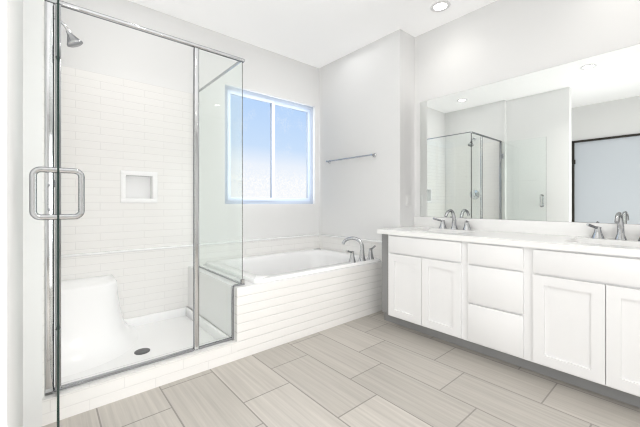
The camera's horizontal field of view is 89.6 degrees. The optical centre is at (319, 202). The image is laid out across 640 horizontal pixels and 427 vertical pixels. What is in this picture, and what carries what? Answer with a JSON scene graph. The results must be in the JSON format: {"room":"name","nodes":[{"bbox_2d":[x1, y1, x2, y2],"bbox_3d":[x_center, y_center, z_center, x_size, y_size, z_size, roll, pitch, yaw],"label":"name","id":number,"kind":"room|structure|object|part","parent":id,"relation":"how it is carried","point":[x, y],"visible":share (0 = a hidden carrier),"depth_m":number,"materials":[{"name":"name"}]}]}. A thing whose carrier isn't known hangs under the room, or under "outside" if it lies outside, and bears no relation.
{"room":"bathroom","nodes":[
{"label":"bathroom","id":0,"kind":"room"},
{"bbox_2d":[0,0,22,426],"bbox_3d":[-1.187,-0.315,1.174,0.120,2.830,0.860,0,0,-40],"label":"wall","id":1,"kind":"structure","parent":0,"point":[11,213],"depth_m":1.01,"materials":[{"name":"white paint"}]},
{"bbox_2d":[23,0,41,426],"bbox_3d":[-1.784,-0.315,1.927,0.190,2.830,1.060,0,0,-40],"label":"wall","id":2,"kind":"structure","parent":0,"point":[32,227],"depth_m":1.56,"materials":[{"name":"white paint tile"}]},
{"bbox_2d":[42,0,43,397],"bbox_3d":[-1.706,0.025,1.988,0.008,2.150,0.998,0,0,-40],"label":"tiled wall","id":3,"kind":"structure","parent":2,"relation":"attached to","point":[42,199],"depth_m":1.61,"materials":[{"name":"white tile"}]},
{"bbox_2d":[54,16,82,47],"bbox_3d":[-1.614,-1.087,2.033,0.191,0.180,0.092,0,0,-40],"label":"fitting","id":4,"kind":"object","parent":3,"relation":"attached to","point":[73,41],"depth_m":2.04,"materials":[{"name":"silver metal"}]},
{"bbox_3d":[-1.640,-1.123,2.010,0.121,0.073,0.016,0,0,-40],"label":"arm","id":5,"kind":"part","parent":4,"relation":"part of"},
{"bbox_2d":[54,247,187,318],"bbox_3d":[-1.651,0.750,2.715,1.035,0.700,0.035,0,0,-40],"label":"wall","id":6,"kind":"structure","parent":0,"point":[151,281],"depth_m":2.79,"materials":[{"name":"tile"}]},
{"bbox_2d":[42,292,233,425],"bbox_3d":[-0.998,0.855,1.929,1.010,0.491,0.041,0,0,-40],"label":"shower curb","id":7,"kind":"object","parent":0,"point":[83,398],"depth_m":1.84,"materials":[{"name":"white tile"}]},
{"bbox_2d":[54,0,318,239],"bbox_3d":[-1.525,-0.315,2.944,4.665,2.830,0.150,0,0,-40],"label":"wall","id":8,"kind":"structure","parent":0,"point":[101,49],"depth_m":3.03,"materials":[{"name":"white paint"}]},
{"bbox_2d":[188,236,318,265],"bbox_3d":[-0.628,0.498,3.588,1.655,0.197,0.035,0,0,-40],"label":"wall","id":9,"kind":"structure","parent":8,"relation":"attached to","point":[256,248],"depth_m":3.67,"materials":[{"name":"tile"}]},
{"bbox_2d":[243,90,312,203],"bbox_3d":[-0.558,-0.605,3.745,1.195,1.240,0.058,0,0,-40],"label":"window","id":10,"kind":"structure","parent":8,"relation":"in","point":[290,153],"depth_m":3.81,"materials":[{"name":"glass"}]},
{"bbox_3d":[-0.753,-0.605,3.559,0.578,1.160,0.028,0,0,-40],"label":"window frame sash left","id":11,"kind":"part","parent":10,"relation":"part of","materials":[{"name":"white plastic"}]},
{"bbox_3d":[-0.561,-0.605,3.748,1.195,1.240,0.050,0,0,-40],"label":"window frame vinyl","id":12,"kind":"part","parent":10,"relation":"part of","materials":[{"name":"white plastic"}]},
{"bbox_3d":[-0.354,-0.605,3.926,0.570,1.160,0.028,0,0,-40],"label":"window frame sash right","id":13,"kind":"part","parent":10,"relation":"part of","materials":[{"name":"white plastic"}]},
{"bbox_2d":[54,64,318,257],"bbox_3d":[-1.033,-0.040,3.239,2.655,2.020,0.041,0,0,-40],"label":"wall","id":14,"kind":"structure","parent":0,"point":[112,127],"depth_m":2.71,"materials":[{"name":"white tile"}]},
{"bbox_2d":[121,170,157,202],"bbox_3d":[-1.593,-0.139,2.828,0.284,0.275,0.103,0,0,-40],"label":"niche shelf","id":15,"kind":"object","parent":14,"relation":"in","point":[139,186],"visible":1,"depth_m":2.85,"materials":[{"name":"white plastic"}]},
{"bbox_3d":[-0.927,0.789,2.663,0.001,0.361,0.983,0,0,-40],"label":"wall knee panel","id":16,"kind":"part","parent":14,"relation":"part of","materials":[{"name":"white tile"}]},
{"bbox_2d":[188,268,255,360],"bbox_3d":[-0.859,0.855,2.694,0.146,0.492,1.025,0,0,-40],"label":"wall","id":17,"kind":"structure","parent":0,"point":[245,318],"depth_m":2.30,"materials":[{"name":"tile"}]},
{"bbox_2d":[129,0,496,67],"bbox_3d":[0.232,-1.755,0.887,4.665,0.050,5.560,0,0,-40],"label":"ceiling","id":18,"kind":"structure","parent":0,"point":[318,33],"depth_m":3.04,"materials":[{"name":"white paint"}]},
{"bbox_2d":[430,0,450,11],"bbox_3d":[1.057,-1.726,2.828,0.168,0.008,0.168,0,0,-40],"label":"recessed light","id":19,"kind":"object","parent":18,"relation":"in","point":[441,5],"visible":1,"depth_m":2.82,"materials":[{"name":"white"}]},
{"bbox_2d":[42,311,639,426],"bbox_3d":[0.232,1.125,0.887,4.665,0.050,5.560,0,0,-40],"label":"floor","id":20,"kind":"structure","parent":0,"point":[376,369],"depth_m":1.86,"materials":[{"name":"tile"}]},
{"bbox_2d":[51,274,232,393],"bbox_3d":[-1.306,0.843,2.338,0.996,0.515,0.981,0,0,-40],"label":"shower pan","id":21,"kind":"object","parent":20,"relation":"on","point":[100,334],"visible":0.69,"depth_m":2.25,"materials":[{"name":"white plastic"}]},
{"bbox_3d":[-1.577,0.818,2.319,0.560,0.465,0.660,0,0,-40],"label":"seat","id":22,"kind":"part","parent":21,"relation":"part of","materials":[{"name":"white plastic"}]},
{"bbox_2d":[29,0,244,426],"bbox_3d":[-1.101,-0.041,2.110,1.152,2.019,1.649,0,0,-40],"label":"shower enclosure","id":23,"kind":"object","parent":21,"relation":"on","point":[217,174],"visible":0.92,"depth_m":2.15,"materials":[{"name":"clear glass"}]},
{"bbox_3d":[-0.946,-0.035,1.231,0.076,0.196,0.021,0,0,-39],"label":"door pull","id":24,"kind":"part","parent":23,"relation":"part of","materials":[{"name":"silver metal"}]},
{"bbox_3d":[-1.100,0.962,1.889,0.708,0.014,0.028,0,0,-40],"label":"sill","id":25,"kind":"part","parent":23,"relation":"part of","materials":[{"name":"silver metal"}]},
{"bbox_3d":[-0.819,-0.029,2.129,0.034,1.995,0.034,0,0,-40],"label":"post","id":26,"kind":"part","parent":23,"relation":"part of","materials":[{"name":"silver metal"}]},
{"bbox_3d":[-0.718,0.962,2.215,0.233,0.014,0.024,0,0,-40],"label":"sill","id":27,"kind":"part","parent":23,"relation":"part of","materials":[{"name":"white tile"}]},
{"bbox_2d":[243,248,379,282],"bbox_3d":[-0.243,0.835,3.220,1.453,0.530,1.001,0,0,-40],"label":"bathtub","id":28,"kind":"object","parent":20,"relation":"on","point":[269,267],"visible":0.25,"depth_m":3.48,"materials":[{"name":"white ceramic"}]},
{"bbox_2d":[342,237,375,262],"bbox_3d":[0.356,0.455,3.263,0.471,0.231,0.259,0,0,-40],"label":"tub faucet","id":29,"kind":"object","parent":28,"relation":"on","point":[361,257],"visible":1,"depth_m":3.18,"materials":[{"name":"silver metal"}]},
{"bbox_3d":[0.282,0.463,3.067,0.104,0.044,0.043,0,0,-40],"label":"handle lever","id":30,"kind":"part","parent":29,"relation":"part of","materials":[{"name":"silver metal"}]},
{"bbox_3d":[0.311,0.516,3.108,0.068,0.108,0.068,0,0,-40],"label":"handle","id":31,"kind":"part","parent":29,"relation":"part of","materials":[{"name":"silver metal"}]},
{"bbox_3d":[0.332,0.440,3.252,0.090,0.201,0.244,0,0,-40],"label":"spout","id":32,"kind":"part","parent":29,"relation":"part of","materials":[{"name":"silver metal"}]},
{"bbox_3d":[0.517,0.516,3.283,0.068,0.108,0.068,0,0,-40],"label":"handle","id":33,"kind":"part","parent":29,"relation":"part of","materials":[{"name":"silver metal"}]},
{"bbox_2d":[256,263,381,352],"bbox_3d":[0.071,0.855,2.881,1.510,0.491,0.100,0,0,-40],"label":"wall","id":34,"kind":"structure","parent":20,"relation":"on","point":[287,311],"depth_m":2.71,"materials":[{"name":"tile"}]},
{"bbox_2d":[188,261,381,289],"bbox_3d":[-0.284,0.603,3.184,1.654,0.012,1.024,0,0,-40],"label":"deck","id":35,"kind":"object","parent":34,"relation":"on","point":[248,284],"visible":0.33,"depth_m":2.56,"materials":[{"name":"white tile"}]},
{"bbox_2d":[378,233,639,407],"bbox_3d":[1.533,0.690,2.260,0.596,0.820,2.377,0,0,-40],"label":"bathroom vanity","id":36,"kind":"object","parent":20,"relation":"on","point":[558,300],"depth_m":2.07,"materials":[{"name":"white paint"}]},
{"bbox_3d":[0.727,0.724,2.759,0.019,0.549,0.326,0,0,-40],"label":"door","id":37,"kind":"part","parent":36,"relation":"part of","materials":[{"name":"white paint"}]},
{"bbox_3d":[0.942,0.724,2.508,0.019,0.549,0.326,0,0,-40],"label":"door","id":38,"kind":"part","parent":36,"relation":"part of","materials":[{"name":"white paint"}]},
{"bbox_2d":[377,225,639,252],"bbox_3d":[1.534,0.260,2.250,0.607,0.040,2.392,0,0,-40],"label":"countertop","id":39,"kind":"structure","parent":36,"relation":"on","point":[555,239],"depth_m":2.22,"materials":[{"name":"white stone"}]},
{"bbox_2d":[433,209,472,228],"bbox_3d":[1.187,0.148,2.919,0.204,0.184,0.322,0,0,-40],"label":"faucet","id":40,"kind":"object","parent":39,"relation":"on","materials":[{"name":"silver metal"}]},
{"bbox_2d":[593,241,604,244],"bbox_3d":[1.793,0.347,1.957,0.370,0.157,0.480,0,0,-40],"label":"sink","id":41,"kind":"object","parent":39,"relation":"in","point":[594,242],"depth_m":2.13,"materials":[{"name":"white ceramic"}]},
{"bbox_2d":[585,213,639,240],"bbox_3d":[1.918,0.148,2.064,0.204,0.184,0.322,0,0,-40],"label":"faucet","id":42,"kind":"object","parent":39,"relation":"on","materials":[{"name":"silver metal"}]},
{"bbox_3d":[1.459,0.724,1.902,0.019,0.549,0.344,0,0,-40],"label":"door","id":43,"kind":"part","parent":36,"relation":"part of","materials":[{"name":"white paint"}]},
{"bbox_3d":[1.685,0.724,1.638,0.019,0.549,0.344,0,0,-40],"label":"door","id":44,"kind":"part","parent":36,"relation":"part of","materials":[{"name":"white paint"}]},
{"bbox_2d":[319,29,414,240],"bbox_3d":[0.546,-0.315,3.799,0.405,2.830,1.240,0,0,-40],"label":"wall","id":45,"kind":"structure","parent":0,"point":[366,99],"depth_m":3.51,"materials":[{"name":"white paint"}]},
{"bbox_2d":[319,236,381,260],"bbox_3d":[0.332,0.498,3.711,0.035,0.197,1.025,0,0,-40],"label":"tile backsplash","id":46,"kind":"structure","parent":45,"relation":"attached to","point":[331,243],"depth_m":3.68,"materials":[{"name":"tile"}]},
{"bbox_2d":[319,234,381,242],"bbox_3d":[0.331,0.405,3.707,0.040,0.018,1.017,0,0,-40],"label":"tile trim","id":47,"kind":"structure","parent":46,"relation":"on","point":[368,240],"depth_m":3.72,"materials":[{"name":"white tile"}]},
{"bbox_2d":[326,153,375,162],"bbox_3d":[0.332,-0.510,3.691,0.060,0.044,0.759,0,0,-40],"label":"towel bar","id":48,"kind":"object","parent":45,"relation":"attached to","point":[373,155],"visible":1,"depth_m":3.60,"materials":[{"name":"silver metal"}]},
{"bbox_2d":[406,195,409,205],"bbox_3d":[0.899,-0.028,3.278,0.075,0.115,0.008,0,0,-40],"label":"outlet","id":49,"kind":"object","parent":45,"relation":"attached to","point":[407,200],"visible":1,"depth_m":3.27,"materials":[{"name":"white plastic"}]},
{"bbox_2d":[414,217,639,240],"bbox_3d":[1.758,0.190,2.441,0.019,0.100,2.392,0,0,-40],"label":"backsplash","id":50,"kind":"structure","parent":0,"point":[567,229],"depth_m":2.50,"materials":[{"name":"white stone"}]},
{"bbox_2d":[415,0,639,224],"bbox_3d":[2.400,-0.315,1.825,0.150,2.830,4.170,0,0,-40],"label":"wall","id":51,"kind":"structure","parent":0,"point":[496,41],"depth_m":2.66,"materials":[{"name":"white paint"}]},
{"bbox_2d":[420,44,639,223],"bbox_3d":[1.774,-0.446,2.434,0.006,1.168,2.290,0,0,-40],"label":"mirror","id":52,"kind":"object","parent":51,"relation":"attached to","point":[561,143],"visible":1,"depth_m":2.49,"materials":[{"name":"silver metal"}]}
]}

